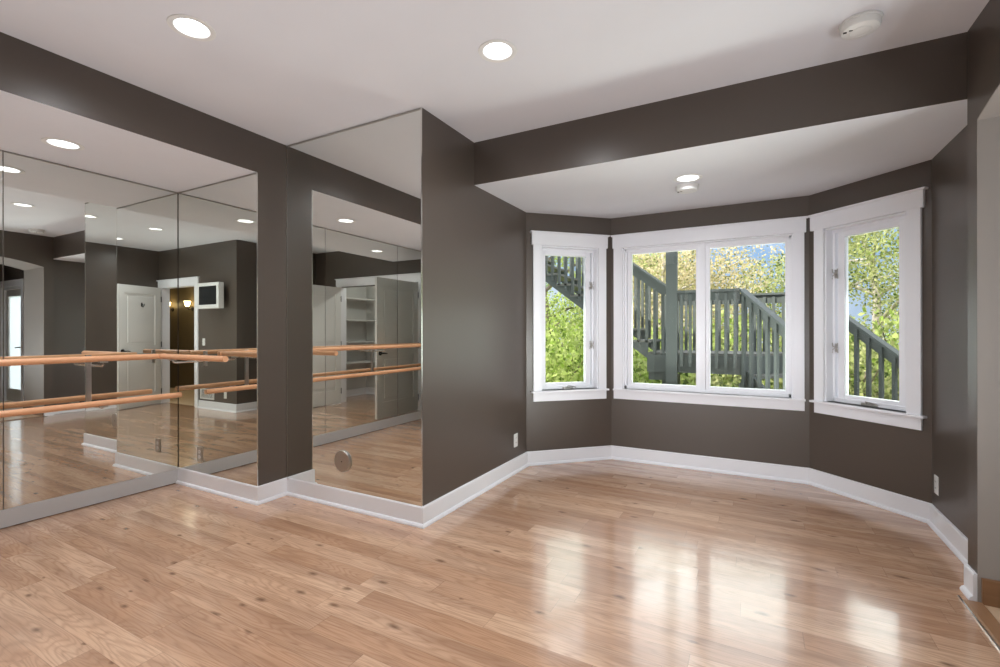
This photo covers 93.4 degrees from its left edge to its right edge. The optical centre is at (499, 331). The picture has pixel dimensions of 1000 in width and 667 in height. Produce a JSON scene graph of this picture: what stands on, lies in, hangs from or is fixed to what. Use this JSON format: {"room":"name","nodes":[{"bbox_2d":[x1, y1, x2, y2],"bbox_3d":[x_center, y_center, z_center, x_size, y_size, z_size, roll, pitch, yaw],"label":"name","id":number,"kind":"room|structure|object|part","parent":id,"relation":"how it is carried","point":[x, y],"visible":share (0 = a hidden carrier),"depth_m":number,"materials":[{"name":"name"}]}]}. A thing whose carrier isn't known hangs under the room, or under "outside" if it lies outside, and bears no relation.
{"room":"exercise studio","nodes":[
{"label":"exercise studio","id":0,"kind":"room"},
{"bbox_2d":[1,150,177,528],"bbox_3d":[-3.889,-0.165,1.966,0.193,2.860,4.666,0,0,28],"label":"wall","id":1,"kind":"structure","parent":0,"point":[2,150],"depth_m":3.04,"materials":[{"name":"grey paint"}]},
{"bbox_2d":[0,150,2,509],"bbox_3d":[-3.488,-0.011,2.496,0.010,2.310,1.214,0,0,28],"label":"wall mirror","id":2,"kind":"object","parent":1,"relation":"attached to","point":[1,151],"visible":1,"depth_m":3.02,"materials":[{"name":"silver glass"}]},
{"bbox_2d":[0,469,177,528],"bbox_3d":[-3.499,1.202,2.469,0.012,0.112,3.360,0,0,28],"label":"baseboard","id":3,"kind":"structure","parent":1,"relation":"attached to","point":[40,509],"depth_m":3.39,"materials":[{"name":"white wood"}]},
{"bbox_2d":[3,151,177,509],"bbox_3d":[-2.950,-0.011,3.492,0.010,2.310,1.038,0,0,28],"label":"wall mirror","id":4,"kind":"object","parent":1,"relation":"attached to","point":[90,258],"visible":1,"depth_m":3.40,"materials":[{"name":"silver glass"}]},
{"bbox_2d":[0,353,181,417],"bbox_3d":[-3.361,0.354,2.468,0.244,0.374,3.050,0,0,28],"label":"ballet barre","id":5,"kind":"object","parent":1,"relation":"attached to","point":[88,359],"visible":0.96,"depth_m":3.25,"materials":[{"name":"brown wood"}]},
{"bbox_3d":[-3.299,0.188,2.372,0.042,0.042,2.940,0,0,28],"label":"rail","id":6,"kind":"part","parent":5,"relation":"part of","materials":[{"name":"brown wood"}]},
{"bbox_3d":[-3.273,0.501,2.420,0.042,0.042,3.050,0,0,28],"label":"rail","id":7,"kind":"part","parent":5,"relation":"part of","materials":[{"name":"brown wood"}]},
{"bbox_3d":[-2.881,0.230,3.362,0.220,0.035,0.015,0,0,28],"label":"arm","id":8,"kind":"part","parent":5,"relation":"part of"},
{"bbox_2d":[0,32,257,171],"bbox_3d":[-2.623,-1.384,1.996,0.090,0.426,3.383,0,0,28],"label":"wall header","id":9,"kind":"structure","parent":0,"point":[27,70],"depth_m":2.69,"materials":[{"name":"grey paint"}]},
{"bbox_2d":[0,90,257,192],"bbox_3d":[-3.073,-1.170,2.229,1.103,0.001,3.506,0,0,28],"label":"ceiling","id":10,"kind":"structure","parent":0,"point":[109,150],"depth_m":3.04,"materials":[{"name":"white paint"}]},
{"bbox_2d":[41,137,83,150],"bbox_3d":[-2.718,-1.205,2.932,0.200,0.081,0.200,0,0,28],"label":"recessed light","id":11,"kind":"object","parent":10,"relation":"in","point":[55,142],"visible":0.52,"depth_m":2.96,"materials":[{"name":"metal"}]},
{"bbox_2d":[258,108,526,505],"bbox_3d":[-1.282,-0.168,4.307,2.559,2.860,1.957,0,0,28],"label":"wall pier","id":12,"kind":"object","parent":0,"point":[474,240],"visible":0.3,"depth_m":3.52,"materials":[{"name":"grey paint"}]},
{"bbox_2d":[178,173,257,485],"bbox_3d":[-2.239,-0.018,3.706,1.041,2.299,0.010,0,0,28],"label":"wall mirror","id":13,"kind":"object","parent":12,"relation":"attached to","point":[218,222],"visible":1,"depth_m":3.67,"materials":[{"name":"silver glass"}]},
{"bbox_2d":[159,351,227,365],"bbox_3d":[-2.192,0.212,3.530,0.811,0.120,0.262,0,0,28],"label":"ballet barre","id":14,"kind":"object","parent":13,"relation":"attached to","point":[203,358],"visible":1,"depth_m":3.43,"materials":[{"name":"brown wood"}]},
{"bbox_3d":[-2.415,0.226,3.652,0.015,0.027,0.238,0,0,28],"label":"arm","id":15,"kind":"part","parent":14,"relation":"part of"},
{"bbox_3d":[-2.244,0.187,3.433,0.811,0.042,0.042,0,0,28],"label":"rail","id":16,"kind":"part","parent":14,"relation":"part of","materials":[{"name":"brown wood"}]},
{"bbox_2d":[197,447,201,461],"bbox_3d":[-2.422,0.986,3.799,0.072,0.118,0.008,0,0,28],"label":"wall outlet","id":17,"kind":"object","parent":13,"relation":"attached to","point":[199,449],"visible":1,"depth_m":3.79,"materials":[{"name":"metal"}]},
{"bbox_2d":[286,107,422,506],"bbox_3d":[-1.085,-0.161,3.363,1.316,2.583,0.010,0,0,28],"label":"wall mirror","id":18,"kind":"object","parent":12,"relation":"attached to","point":[354,194],"visible":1,"depth_m":3.31,"materials":[{"name":"silver glass"}]},
{"bbox_2d":[334,450,350,471],"bbox_3d":[-1.131,0.927,3.377,0.156,0.156,0.017,0,0,28],"label":"round cover plate","id":19,"kind":"object","parent":18,"relation":"attached to","point":[342,460],"visible":1,"depth_m":3.37,"materials":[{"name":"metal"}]},
{"bbox_2d":[514,433,517,446],"bbox_3d":[0.143,0.975,4.242,0.008,0.118,0.072,0,0,28],"label":"wall outlet","id":20,"kind":"object","parent":12,"relation":"attached to","point":[516,434],"visible":1,"depth_m":4.24,"materials":[{"name":"white plastic"}]},
{"bbox_2d":[176,445,967,563],"bbox_3d":[0.168,1.195,3.893,5.567,0.130,2.041,0,0,15],"label":"baseboard","id":21,"kind":"object","parent":12,"relation":"attached to","point":[426,515],"visible":0.94,"depth_m":3.59,"materials":[{"name":"white wood"}]},
{"bbox_2d":[0,0,988,145],"bbox_3d":[0.187,-1.456,0.202,6.660,0.001,5.735,0,0,28],"label":"ceiling","id":22,"kind":"structure","parent":0,"point":[286,72],"depth_m":2.43,"materials":[{"name":"white paint"}]},
{"bbox_2d":[166,14,215,41],"bbox_3d":[-1.474,-1.489,2.255,0.200,0.081,0.200,0,0,28],"label":"recessed light","id":23,"kind":"object","parent":22,"relation":"in","point":[187,26],"visible":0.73,"depth_m":2.29,"materials":[{"name":"white plastic"}]},
{"bbox_2d":[478,39,516,62],"bbox_3d":[-0.013,-1.490,2.443,0.200,0.081,0.200,0,0,28],"label":"recessed light","id":24,"kind":"object","parent":22,"relation":"in","point":[496,50],"visible":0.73,"depth_m":2.49,"materials":[{"name":"metal"}]},
{"bbox_2d":[838,10,883,39],"bbox_3d":[1.694,-1.434,2.215,0.170,0.049,0.170,0,0,28],"label":"smoke detector","id":25,"kind":"object","parent":22,"relation":"attached to","point":[862,24],"visible":1,"depth_m":2.18,"materials":[{"name":"white plastic"}]},
{"bbox_2d":[0,459,999,666],"bbox_3d":[0.668,1.309,0.919,8.900,0.100,7.150,0,0,28],"label":"floor","id":26,"kind":"structure","parent":0,"point":[610,562],"depth_m":2.38,"materials":[{"name":"brown wood"}]},
{"bbox_2d":[526,212,610,451],"bbox_3d":[0.655,-0.171,4.653,1.035,2.860,0.170,0,0,-16],"label":"wall","id":27,"kind":"structure","parent":0,"point":[565,424],"depth_m":4.56,"materials":[{"name":"grey paint"}]},
{"bbox_2d":[530,230,609,401],"bbox_3d":[0.666,-0.148,4.623,0.826,1.614,0.195,0,0,-16],"label":"window","id":28,"kind":"structure","parent":27,"relation":"in","point":[593,251],"depth_m":4.62,"materials":[{"name":"white wood"}]},
{"bbox_3d":[0.643,-0.126,4.672,0.533,1.333,0.048,0,0,-16],"label":"sash","id":29,"kind":"part","parent":28,"relation":"part of","materials":[{"name":"white wood"}]},
{"bbox_3d":[0.680,0.539,4.627,0.127,0.038,0.055,0,0,-16],"label":"crank handle","id":30,"kind":"part","parent":28,"relation":"part of","materials":[{"name":"metal"}]},
{"bbox_3d":[0.658,-0.133,4.644,0.601,1.385,0.150,0,0,-16],"label":"frame","id":31,"kind":"part","parent":28,"relation":"part of","materials":[{"name":"white wood"}]},
{"bbox_2d":[611,196,808,467],"bbox_3d":[1.877,-0.172,4.376,1.795,2.860,0.170,0,0,28],"label":"wall","id":32,"kind":"structure","parent":0,"point":[773,436],"depth_m":4.25,"materials":[{"name":"grey paint"}]},
{"bbox_2d":[611,216,806,410],"bbox_3d":[1.851,-0.149,4.331,1.644,1.614,0.155,0,0,28],"label":"window","id":33,"kind":"structure","parent":32,"relation":"in","point":[624,386],"depth_m":4.31,"materials":[{"name":"white wood"}]},
{"bbox_3d":[1.567,-0.133,4.522,0.668,1.332,0.048,0,0,28],"label":"sash","id":34,"kind":"part","parent":33,"relation":"part of","materials":[{"name":"white wood"}]},
{"bbox_3d":[2.189,-0.134,4.186,0.671,1.332,0.048,0,0,28],"label":"sash","id":35,"kind":"part","parent":33,"relation":"part of","materials":[{"name":"white wood"}]},
{"bbox_2d":[474,32,966,184],"bbox_3d":[1.137,-1.366,2.971,3.069,0.470,0.120,0,0,28],"label":"beam","id":36,"kind":"structure","parent":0,"point":[931,72],"depth_m":2.74,"materials":[{"name":"grey paint"}]},
{"bbox_2d":[475,99,966,217],"bbox_3d":[1.472,-1.131,3.645,3.039,0.001,1.625,0,0,28],"label":"ceiling","id":37,"kind":"structure","parent":0,"point":[806,161],"depth_m":3.26,"materials":[{"name":"white paint"}]},
{"bbox_2d":[676,183,698,193],"bbox_3d":[1.450,-1.106,3.649,0.170,0.049,0.170,0,0,28],"label":"smoke detector","id":38,"kind":"object","parent":37,"relation":"attached to","point":[685,188],"visible":1,"depth_m":3.60,"materials":[{"name":"white plastic"}]},
{"bbox_3d":[1.450,-1.125,3.649,0.170,0.012,0.170,0,0,28],"label":"mounting plate","id":39,"kind":"part","parent":38,"relation":"part of","materials":[{"name":"white plastic"}]},
{"bbox_2d":[673,174,702,182],"bbox_3d":[1.380,-1.165,3.461,0.200,0.081,0.200,0,0,28],"label":"recessed light","id":40,"kind":"object","parent":37,"relation":"in","point":[685,178],"visible":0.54,"depth_m":3.51,"materials":[{"name":"metal"}]},
{"bbox_2d":[809,159,931,502],"bbox_3d":[2.780,-0.173,3.527,0.170,2.860,0.999,0,0,-18],"label":"wall","id":41,"kind":"structure","parent":0,"point":[895,459],"depth_m":3.38,"materials":[{"name":"grey paint"}]},
{"bbox_2d":[807,186,927,430],"bbox_3d":[2.748,-0.150,3.521,0.195,1.614,0.832,0,0,-18],"label":"window","id":42,"kind":"structure","parent":41,"relation":"in","point":[831,324],"depth_m":3.52,"materials":[{"name":"white wood"}]},
{"bbox_3d":[2.770,-0.136,3.526,0.150,1.385,0.589,0,0,-18],"label":"frame","id":43,"kind":"part","parent":42,"relation":"part of","materials":[{"name":"white wood"}]},
{"bbox_3d":[2.755,0.537,3.504,0.055,0.038,0.127,0,0,-18],"label":"crank handle","id":44,"kind":"part","parent":42,"relation":"part of","materials":[{"name":"metal"}]},
{"bbox_3d":[2.798,-0.129,3.541,0.048,1.333,0.489,0,0,-18],"label":"sash","id":45,"kind":"part","parent":42,"relation":"part of","materials":[{"name":"white wood"}]},
{"bbox_2d":[932,125,967,537],"bbox_3d":[2.779,-0.173,2.676,0.300,2.860,1.150,0,0,28],"label":"wall","id":46,"kind":"structure","parent":0,"point":[949,166],"depth_m":2.80,"materials":[{"name":"grey paint"}]},
{"bbox_2d":[934,474,938,495],"bbox_3d":[2.785,0.977,3.009,0.008,0.118,0.072,0,0,28],"label":"wall outlet","id":47,"kind":"object","parent":46,"relation":"attached to","point":[936,478],"visible":1,"depth_m":3.00,"materials":[{"name":"white plastic"}]},
{"bbox_2d":[967,0,999,572],"bbox_3d":[1.822,-0.172,0.679,0.738,2.860,3.265,0,0,28],"label":"wall","id":48,"kind":"structure","parent":0,"point":[983,37],"depth_m":2.23,"materials":[{"name":"grey paint"}]},
{"bbox_2d":[960,564,976,601],"bbox_3d":[2.234,1.192,2.248,0.030,0.130,0.112,0,0,28],"label":"baseboard","id":49,"kind":"structure","parent":48,"relation":"attached to","point":[969,589],"depth_m":2.23,"materials":[{"name":"white wood"}]},
{"bbox_2d":[957,595,999,650],"bbox_3d":[1.807,1.254,1.551,0.008,0.006,1.565,0,0,28],"label":"trim","id":50,"kind":"structure","parent":48,"relation":"attached to","point":[958,596],"depth_m":2.03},
{"bbox_2d":[963,599,999,646],"bbox_3d":[1.833,1.252,1.514,0.074,0.010,1.525,0,0,28],"label":"threshold","id":51,"kind":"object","parent":48,"relation":"attached to","point":[979,609],"depth_m":2.05,"materials":[{"name":"brown wood"}]},
{"bbox_2d":[977,84,999,601],"bbox_3d":[2.179,0.076,1.338,0.737,2.362,1.545,0,0,28],"label":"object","id":52,"kind":"structure","parent":48,"relation":"attached to","point":[988,121],"depth_m":2.17,"materials":[{"name":"beige paint"}]},
{"bbox_2d":[981,578,999,607],"bbox_3d":[2.546,1.197,2.005,0.726,0.120,0.012,0,0,28],"label":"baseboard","id":53,"kind":"object","parent":48,"relation":"attached to","point":[990,589],"visible":1,"depth_m":2.16,"materials":[{"name":"brown wood"}]},
{"label":"outside","id":54,"kind":"structure","parent":0,"visible":0},
{"bbox_3d":[11.687,2.471,21.648,52.000,1.910,40.000,0,0,28],"label":"ground","id":55,"kind":"structure","parent":54,"visible":0},
{"bbox_2d":[545,323,575,381],"bbox_3d":[-0.036,0.632,11.547,4.133,2.548,4.025,0,0,-29],"label":"shrub","id":56,"kind":"object","parent":55,"relation":"on","point":[546,323],"visible":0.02,"depth_m":11.08,"materials":[{"name":"green plant"}]},
{"bbox_2d":[545,322,583,382],"bbox_3d":[1.068,0.798,9.560,3.306,2.038,3.220,0,0,28],"label":"shrub","id":57,"kind":"object","parent":55,"relation":"on","point":[564,368],"visible":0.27,"depth_m":9.01,"materials":[{"name":"green plant"}]},
{"bbox_2d":[545,255,641,379],"bbox_3d":[1.231,-1.065,11.884,4.473,5.606,4.078,0,0,39],"label":"tree","id":58,"kind":"object","parent":55,"relation":"on","point":[550,318],"visible":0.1,"depth_m":10.92,"materials":[{"name":"green plant"}]},
{"bbox_2d":[569,256,695,338],"bbox_3d":[4.955,-0.821,17.311,5.501,5.708,5.403,0,0,19],"label":"tree","id":59,"kind":"object","parent":55,"relation":"on","point":[655,256],"visible":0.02,"depth_m":16.39,"materials":[{"name":"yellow plant"}]},
{"bbox_2d":[574,251,695,356],"bbox_3d":[3.957,-0.512,13.658,3.976,4.983,3.625,0,0,7],"label":"tree","id":60,"kind":"object","parent":55,"relation":"on","point":[678,251],"visible":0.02,"depth_m":13.39,"materials":[{"name":"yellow plant"}]},
{"bbox_2d":[567,327,727,385],"bbox_3d":[2.873,0.872,9.168,3.220,2.038,3.306,0,0,4],"label":"shrub","id":61,"kind":"object","parent":55,"relation":"on","point":[639,374],"visible":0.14,"depth_m":8.45,"materials":[{"name":"green plant"}]},
{"bbox_2d":[568,247,776,369],"bbox_3d":[3.945,-0.431,11.057,4.400,4.566,4.322,0,0,-1],"label":"tree","id":62,"kind":"object","parent":55,"relation":"on","point":[689,253],"visible":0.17,"depth_m":10.40,"materials":[{"name":"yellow plant"}]},
{"bbox_2d":[633,306,781,385],"bbox_3d":[4.458,0.752,10.360,4.298,2.650,4.186,0,0,-44],"label":"shrub","id":63,"kind":"object","parent":55,"relation":"on","point":[722,311],"visible":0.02,"depth_m":9.41,"materials":[{"name":"green plant"}]},
{"bbox_2d":[633,244,784,384],"bbox_3d":[5.447,-0.319,12.039,4.322,4.566,4.400,0,0,7],"label":"tree","id":64,"kind":"object","parent":55,"relation":"on","point":[747,259],"visible":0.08,"depth_m":11.30,"materials":[{"name":"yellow plant"}]},
{"bbox_2d":[655,331,782,388],"bbox_3d":[4.380,0.922,8.488,3.852,1.863,3.036,0,0,-29],"label":"shrub","id":65,"kind":"object","parent":55,"relation":"on","point":[714,379],"visible":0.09,"depth_m":8.03,"materials":[{"name":"green plant"}]},
{"bbox_2d":[545,251,898,400],"bbox_3d":[2.288,-0.075,6.458,7.075,4.777,2.248,0,0,42],"label":"staircase","id":66,"kind":"structure","parent":55,"relation":"on","point":[665,364],"depth_m":6.06,"materials":[{"name":"grey paint"}]},
{"bbox_3d":[1.502,-1.522,7.700,2.416,1.883,0.100,0,0,28],"label":"handrail","id":67,"kind":"part","parent":66,"relation":"part of","materials":[{"name":"grey paint"}]},
{"bbox_3d":[1.083,-1.465,6.767,2.565,1.995,0.100,0,0,28],"label":"handrail","id":68,"kind":"part","parent":66,"relation":"part of","materials":[{"name":"grey paint"}]},
{"bbox_3d":[2.514,0.507,7.098,0.120,2.100,0.120,0,0,28],"label":"post","id":69,"kind":"part","parent":66,"relation":"part of","materials":[{"name":"grey paint"}]},
{"bbox_3d":[2.356,1.067,6.468,0.200,0.980,0.180,0,0,28],"label":"post","id":70,"kind":"part","parent":66,"relation":"part of","materials":[{"name":"grey paint"}]},
{"bbox_3d":[2.226,-0.293,6.107,0.139,3.700,0.064,0,0,28],"label":"post","id":71,"kind":"part","parent":66,"relation":"part of","materials":[{"name":"grey paint"}]},
{"bbox_3d":[2.611,-0.462,5.920,0.717,0.137,0.100,0,0,28],"label":"handrail","id":72,"kind":"part","parent":66,"relation":"part of","materials":[{"name":"grey paint"}]},
{"bbox_3d":[3.286,-0.463,6.658,1.780,0.137,0.100,0,0,30],"label":"handrail","id":73,"kind":"part","parent":66,"relation":"part of","materials":[{"name":"grey paint"}]},
{"bbox_3d":[3.138,0.004,5.145,0.100,1.064,1.348,0,0,-17],"label":"handrail","id":74,"kind":"part","parent":66,"relation":"part of","materials":[{"name":"grey paint"}]},
{"bbox_3d":[4.328,0.377,4.968,0.100,1.814,2.368,0,0,-17],"label":"handrail","id":75,"kind":"part","parent":66,"relation":"part of","materials":[{"name":"grey paint"}]},
{"bbox_2d":[733,228,898,395],"bbox_3d":[7.153,-0.740,10.359,4.153,5.040,3.619,0,0,8],"label":"tree","id":76,"kind":"object","parent":55,"relation":"on","point":[880,276],"visible":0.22,"depth_m":9.77,"materials":[{"name":"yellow plant"}]},
{"bbox_2d":[738,324,898,400],"bbox_3d":[5.906,0.823,7.863,3.196,1.966,4.055,0,0,-25],"label":"shrub","id":77,"kind":"object","parent":55,"relation":"on","point":[862,361],"visible":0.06,"depth_m":7.27,"materials":[{"name":"green plant"}]},
{"bbox_2d":[758,228,898,394],"bbox_3d":[9.177,-1.000,11.639,4.918,5.968,4.285,0,0,28],"label":"tree","id":78,"kind":"object","parent":55,"relation":"on","point":[875,300],"visible":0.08,"depth_m":11.69,"materials":[{"name":"green plant"}]},
{"bbox_2d":[779,306,898,396],"bbox_3d":[7.258,0.726,8.542,3.967,2.446,3.864,0,0,-21],"label":"shrub","id":79,"kind":"object","parent":55,"relation":"on","point":[895,336],"visible":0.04,"depth_m":8.15,"materials":[{"name":"green plant"}]}
]}

